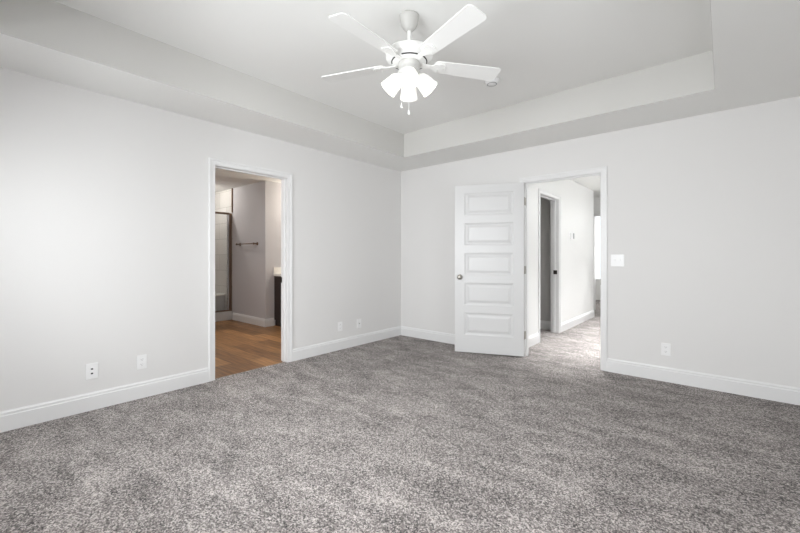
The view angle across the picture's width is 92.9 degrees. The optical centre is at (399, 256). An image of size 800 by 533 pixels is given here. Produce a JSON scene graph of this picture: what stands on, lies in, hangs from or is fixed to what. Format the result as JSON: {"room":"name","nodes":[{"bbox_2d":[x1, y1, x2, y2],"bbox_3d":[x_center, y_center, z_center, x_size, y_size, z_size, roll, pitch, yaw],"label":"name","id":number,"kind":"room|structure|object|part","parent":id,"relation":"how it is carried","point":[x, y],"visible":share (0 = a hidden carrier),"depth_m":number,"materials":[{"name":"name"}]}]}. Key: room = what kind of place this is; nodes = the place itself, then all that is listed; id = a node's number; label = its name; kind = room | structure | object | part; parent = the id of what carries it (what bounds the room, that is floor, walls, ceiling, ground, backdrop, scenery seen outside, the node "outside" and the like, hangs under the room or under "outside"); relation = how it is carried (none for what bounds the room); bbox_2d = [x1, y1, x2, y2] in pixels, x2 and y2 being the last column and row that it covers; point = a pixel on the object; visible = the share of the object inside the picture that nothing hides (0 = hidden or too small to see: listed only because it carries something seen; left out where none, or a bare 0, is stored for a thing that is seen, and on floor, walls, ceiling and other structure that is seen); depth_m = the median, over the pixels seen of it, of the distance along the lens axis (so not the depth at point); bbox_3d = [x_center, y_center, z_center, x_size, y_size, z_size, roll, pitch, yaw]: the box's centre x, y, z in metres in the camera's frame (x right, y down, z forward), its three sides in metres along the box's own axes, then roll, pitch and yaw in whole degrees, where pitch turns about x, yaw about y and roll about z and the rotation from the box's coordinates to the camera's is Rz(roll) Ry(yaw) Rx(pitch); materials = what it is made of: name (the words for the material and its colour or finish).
{"room":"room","nodes":[
{"label":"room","id":0,"kind":"room"},
{"bbox_2d":[0,67,400,411],"bbox_3d":[-1.622,-0.255,3.836,0.115,2.850,4.902,0,0,40],"label":"wall","id":1,"kind":"structure","parent":0,"point":[104,199],"depth_m":3.08,"materials":[{"name":"paint"}]},
{"bbox_2d":[85,362,97,379],"bbox_3d":[-2.345,0.874,2.893,0.008,0.118,0.076,0,0,40],"label":"jack plate","id":2,"kind":"object","parent":1,"relation":"attached to","point":[91,370],"visible":1,"depth_m":2.89,"materials":[{"name":"white plastic"}]},
{"bbox_2d":[137,354,146,369],"bbox_3d":[-2.133,0.873,3.141,0.008,0.115,0.072,0,0,40],"label":"wall outlet","id":3,"kind":"object","parent":1,"relation":"attached to","point":[141,359],"visible":1,"depth_m":3.14,"materials":[{"name":"white plastic"}]},
{"bbox_2d":[0,326,400,432],"bbox_3d":[-1.535,1.103,3.837,0.015,0.135,4.759,0,0,40],"label":"baseboard","id":4,"kind":"structure","parent":1,"relation":"attached to","point":[12,419],"depth_m":3.07,"materials":[{"name":"wood"}]},
{"bbox_2d":[209,158,292,381],"bbox_3d":[-1.541,0.125,3.931,0.151,2.090,0.898,0,0,40],"label":"door frame","id":5,"kind":"structure","parent":1,"relation":"attached to","point":[286,178],"depth_m":4.19,"materials":[{"name":"wood"}]},
{"bbox_2d":[338,322,341,330],"bbox_3d":[-0.750,0.880,4.763,0.008,0.115,0.072,0,0,40],"label":"wall outlet","id":6,"kind":"object","parent":1,"relation":"attached to","point":[339,323],"visible":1,"depth_m":4.76,"materials":[{"name":"white plastic"}]},
{"bbox_2d":[357,319,360,327],"bbox_3d":[-0.536,0.885,5.008,0.016,0.118,0.076,0,0,40],"label":"cable plate","id":7,"kind":"object","parent":1,"relation":"attached to","point":[358,320],"visible":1,"depth_m":5.00,"materials":[{"name":"white plastic"}]},
{"bbox_2d":[215,189,232,310],"bbox_3d":[-3.547,-0.045,7.514,1.250,2.430,0.115,0,0,40],"label":"wall","id":8,"kind":"structure","parent":0,"point":[222,198],"depth_m":7.33,"materials":[{"name":"tile"}]},
{"bbox_2d":[215,169,280,192],"bbox_3d":[-2.514,-1.310,6.284,4.419,0.100,5.900,0,0,40],"label":"ceiling","id":9,"kind":"structure","parent":0,"point":[224,179],"depth_m":6.24,"materials":[{"name":"paint"}]},
{"bbox_2d":[232,312,273,326],"bbox_3d":[-2.614,1.109,6.736,1.140,0.135,0.172,0,0,40],"label":"baseboard","id":10,"kind":"structure","parent":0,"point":[253,320],"depth_m":6.54,"materials":[{"name":"wood"}]},
{"bbox_2d":[233,181,280,324],"bbox_3d":[-1.816,-0.045,7.699,1.145,2.430,2.642,0,0,40],"label":"wall","id":11,"kind":"structure","parent":0,"point":[256,206],"depth_m":6.53,"materials":[{"name":"paint"}]},
{"bbox_2d":[231,188,232,212],"bbox_3d":[-3.113,-1.035,7.056,0.018,0.450,0.026,0,0,40],"label":"trim","id":12,"kind":"structure","parent":11,"relation":"attached to","point":[231,188],"depth_m":7.05,"materials":[{"name":"white metal"}]},
{"bbox_2d":[236,242,257,245],"bbox_3d":[-2.686,-0.215,6.652,0.656,0.056,0.080,0,0,40],"label":"towel bar","id":13,"kind":"object","parent":11,"relation":"attached to","point":[253,243],"visible":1,"depth_m":6.60,"materials":[{"name":"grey metal"}]},
{"bbox_2d":[0,300,799,532],"bbox_3d":[0.560,1.195,6.498,8.819,0.050,11.785,0,0,40],"label":"floor","id":14,"kind":"structure","parent":0,"point":[397,434],"depth_m":2.28,"materials":[{"name":"carpet"}]},
{"bbox_2d":[215,293,224,310],"bbox_3d":[-3.883,0.945,7.271,0.845,0.450,0.685,0,0,40],"label":"shower bench","id":15,"kind":"object","parent":14,"relation":"on","point":[219,298],"visible":0.17,"depth_m":7.20,"materials":[{"name":"tile"}]},
{"bbox_2d":[215,311,232,321],"bbox_3d":[-3.847,1.097,6.276,0.100,0.158,2.158,0,0,40],"label":"shower curb","id":16,"kind":"object","parent":14,"relation":"on","point":[219,316],"visible":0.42,"depth_m":6.94,"materials":[{"name":"tile"}]},
{"bbox_2d":[215,211,231,312],"bbox_3d":[-3.829,0.105,6.297,0.044,1.825,2.097,0,0,40],"label":"screen","id":17,"kind":"object","parent":16,"relation":"on","point":[229,215],"visible":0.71,"depth_m":7.05,"materials":[{"name":"brown metal"}]},
{"bbox_3d":[-3.163,0.111,7.079,0.044,1.815,0.042,0,0,40],"label":"post","id":18,"kind":"part","parent":17,"relation":"part of","materials":[{"name":"brown metal"}]},
{"bbox_2d":[274,276,280,326],"bbox_3d":[-1.429,0.756,6.830,0.568,0.840,1.500,0,0,40],"label":"vanity cabinet","id":19,"kind":"object","parent":14,"relation":"on","point":[277,279],"visible":0.05,"depth_m":6.38,"materials":[{"name":"brown wood"}]},
{"bbox_2d":[274,267,280,275],"bbox_3d":[-1.432,0.261,6.833,0.558,0.150,1.530,0,0,40],"label":"countertop","id":20,"kind":"structure","parent":19,"relation":"on","point":[277,270],"depth_m":6.45,"materials":[{"name":"stone"}]},
{"bbox_2d":[0,0,799,171],"bbox_3d":[0.045,-1.470,2.489,4.170,0.420,4.787,0,0,40],"label":"ceiling","id":21,"kind":"structure","parent":0,"point":[540,48],"depth_m":2.80,"materials":[{"name":"paint"}]},
{"bbox_2d":[0,0,714,156],"bbox_3d":[0.037,-1.407,2.480,3.057,0.296,3.622,0,0,40],"label":"tray","id":22,"kind":"object","parent":21,"relation":"attached to","point":[51,24],"visible":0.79,"depth_m":3.15,"materials":[{"name":"paint"}]},
{"bbox_2d":[321,4,500,114],"bbox_3d":[0.035,-1.236,2.427,1.229,0.640,1.181,0,0,40],"label":"ceiling fan","id":23,"kind":"object","parent":21,"relation":"hanging from","point":[408,56],"visible":1,"depth_m":2.40,"materials":[{"name":"white metal"}]},
{"bbox_3d":[-0.312,-1.250,2.605,0.467,0.032,0.135,0,0,21],"label":"fan blade","id":24,"kind":"part","parent":23,"relation":"part of","materials":[{"name":"white wood"}]},
{"bbox_3d":[-0.191,-1.250,2.152,0.135,0.032,0.467,0,0,39],"label":"fan blade","id":25,"kind":"part","parent":23,"relation":"part of","materials":[{"name":"white wood"}]},
{"bbox_3d":[-0.051,-1.108,2.462,0.142,0.143,0.120,0,0,0],"label":"lamp shade","id":26,"kind":"part","parent":23,"relation":"part of","materials":[{"name":"white glass"}]},
{"bbox_3d":[0.060,-1.108,2.573,0.120,0.143,0.142,0,0,0],"label":"lamp shade","id":27,"kind":"part","parent":23,"relation":"part of","materials":[{"name":"white glass"}]},
{"bbox_3d":[0.060,-1.119,2.362,0.056,0.071,0.069,0,0,0],"label":"bulb","id":28,"kind":"part","parent":23,"relation":"part of","materials":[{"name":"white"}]},
{"bbox_3d":[0.060,-1.108,2.351,0.120,0.143,0.142,0,0,0],"label":"lamp shade","id":29,"kind":"part","parent":23,"relation":"part of","materials":[{"name":"white glass"}]},
{"bbox_3d":[0.081,-1.250,2.860,0.135,0.032,0.467,0,0,3],"label":"fan blade","id":30,"kind":"part","parent":23,"relation":"part of","materials":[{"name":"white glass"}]},
{"bbox_3d":[0.171,-1.108,2.462,0.142,0.143,0.120,0,0,0],"label":"lamp shade","id":31,"kind":"part","parent":23,"relation":"part of","materials":[{"name":"white glass"}]},
{"bbox_3d":[0.277,-1.250,2.128,0.135,0.032,0.467,0,0,-33],"label":"fan blade","id":32,"kind":"part","parent":23,"relation":"part of","materials":[{"name":"white wood"}]},
{"bbox_3d":[0.445,-1.250,2.565,0.467,0.032,0.135,0,0,-15],"label":"fan blade","id":33,"kind":"part","parent":23,"relation":"part of","materials":[{"name":"white wood"}]},
{"bbox_2d":[484,77,499,86],"bbox_3d":[0.812,-1.536,3.356,0.132,0.040,0.132,0,0,40],"label":"smoke detector","id":34,"kind":"object","parent":21,"relation":"attached to","point":[496,80],"visible":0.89,"depth_m":3.33,"materials":[{"name":"white plastic"}]},
{"bbox_2d":[540,197,549,320],"bbox_3d":[1.398,-0.045,5.827,1.365,2.430,1.818,0,0,40],"label":"wall","id":35,"kind":"structure","parent":0,"point":[544,203],"depth_m":6.11,"materials":[{"name":"paint"}]},
{"bbox_2d":[540,320,549,329],"bbox_3d":[1.949,1.103,6.411,1.245,0.135,0.015,0,0,40],"label":"baseboard","id":36,"kind":"structure","parent":35,"relation":"attached to","point":[543,324],"depth_m":6.09,"materials":[{"name":"wood"}]},
{"bbox_2d":[529,179,593,335],"bbox_3d":[2.016,-0.045,6.463,1.480,2.430,3.588,0,0,40],"label":"wall","id":37,"kind":"structure","parent":0,"point":[577,200],"depth_m":6.20,"materials":[{"name":"paint"}]},
{"bbox_2d":[538,188,560,342],"bbox_3d":[2.121,0.125,5.535,0.151,2.090,0.905,0,0,40],"label":"door frame","id":38,"kind":"structure","parent":37,"relation":"attached to","point":[555,200],"depth_m":5.82,"materials":[{"name":"wood"}]},
{"bbox_2d":[529,310,594,346],"bbox_3d":[2.027,1.103,6.464,1.495,0.135,3.603,0,0,40],"label":"baseboard","id":39,"kind":"structure","parent":37,"relation":"attached to","point":[533,339],"depth_m":6.20,"materials":[{"name":"wood"}]},
{"bbox_2d":[571,175,600,197],"bbox_3d":[3.545,-1.310,7.315,2.900,0.100,6.868,0,0,40],"label":"ceiling","id":40,"kind":"structure","parent":0,"point":[593,183],"depth_m":6.58,"materials":[{"name":"paint"}]},
{"bbox_2d":[594,197,600,212],"bbox_3d":[4.285,-0.045,8.184,2.900,2.430,0.115,0,0,40],"label":"wall","id":41,"kind":"structure","parent":0,"point":[597,201],"depth_m":8.15,"materials":[{"name":"paint"}]},
{"bbox_2d":[594,213,600,309],"bbox_3d":[4.529,0.125,7.976,0.920,2.090,0.151,0,0,40],"label":"door frame","id":42,"kind":"structure","parent":41,"relation":"attached to","point":[595,214],"depth_m":8.20,"materials":[{"name":"wood"}]},
{"bbox_2d":[596,281,600,299],"bbox_3d":[5.048,-0.045,9.078,2.900,2.430,2.235,0,0,40],"label":"wall","id":43,"kind":"structure","parent":0,"point":[598,286],"depth_m":10.19,"materials":[{"name":"paint"}]},
{"bbox_2d":[401,96,799,387],"bbox_3d":[1.636,-0.255,4.354,4.400,2.850,0.115,0,0,40],"label":"wall","id":44,"kind":"structure","parent":0,"point":[703,211],"depth_m":3.48,"materials":[{"name":"paint"}]},
{"bbox_2d":[455,182,524,356],"bbox_3d":[1.058,0.151,4.518,0.811,2.010,0.163,0,0,18],"label":"door","id":45,"kind":"structure","parent":44,"relation":"in","point":[489,218],"depth_m":4.50,"materials":[{"name":"wood"}]},
{"bbox_2d":[519,166,606,370],"bbox_3d":[1.798,0.127,4.215,0.922,2.086,0.151,0,0,40],"label":"door frame","id":46,"kind":"structure","parent":44,"relation":"attached to","point":[597,171],"depth_m":4.00,"materials":[{"name":"wood"}]},
{"bbox_2d":[401,326,799,404],"bbox_3d":[1.588,1.103,4.309,4.156,0.135,0.015,0,0,40],"label":"baseboard","id":47,"kind":"structure","parent":44,"relation":"attached to","point":[762,390],"depth_m":3.41,"materials":[{"name":"wood"}]},
{"bbox_2d":[611,254,623,266],"bbox_3d":[2.176,0.042,3.807,0.118,0.120,0.017,0,0,40],"label":"light switch","id":48,"kind":"object","parent":44,"relation":"attached to","point":[616,259],"visible":1,"depth_m":3.81,"materials":[{"name":"white plastic"}]},
{"bbox_2d":[661,343,670,355],"bbox_3d":[2.483,0.870,3.551,0.072,0.115,0.008,0,0,40],"label":"wall outlet","id":49,"kind":"object","parent":44,"relation":"attached to","point":[665,347],"visible":1,"depth_m":3.55,"materials":[{"name":"white plastic"}]}
]}

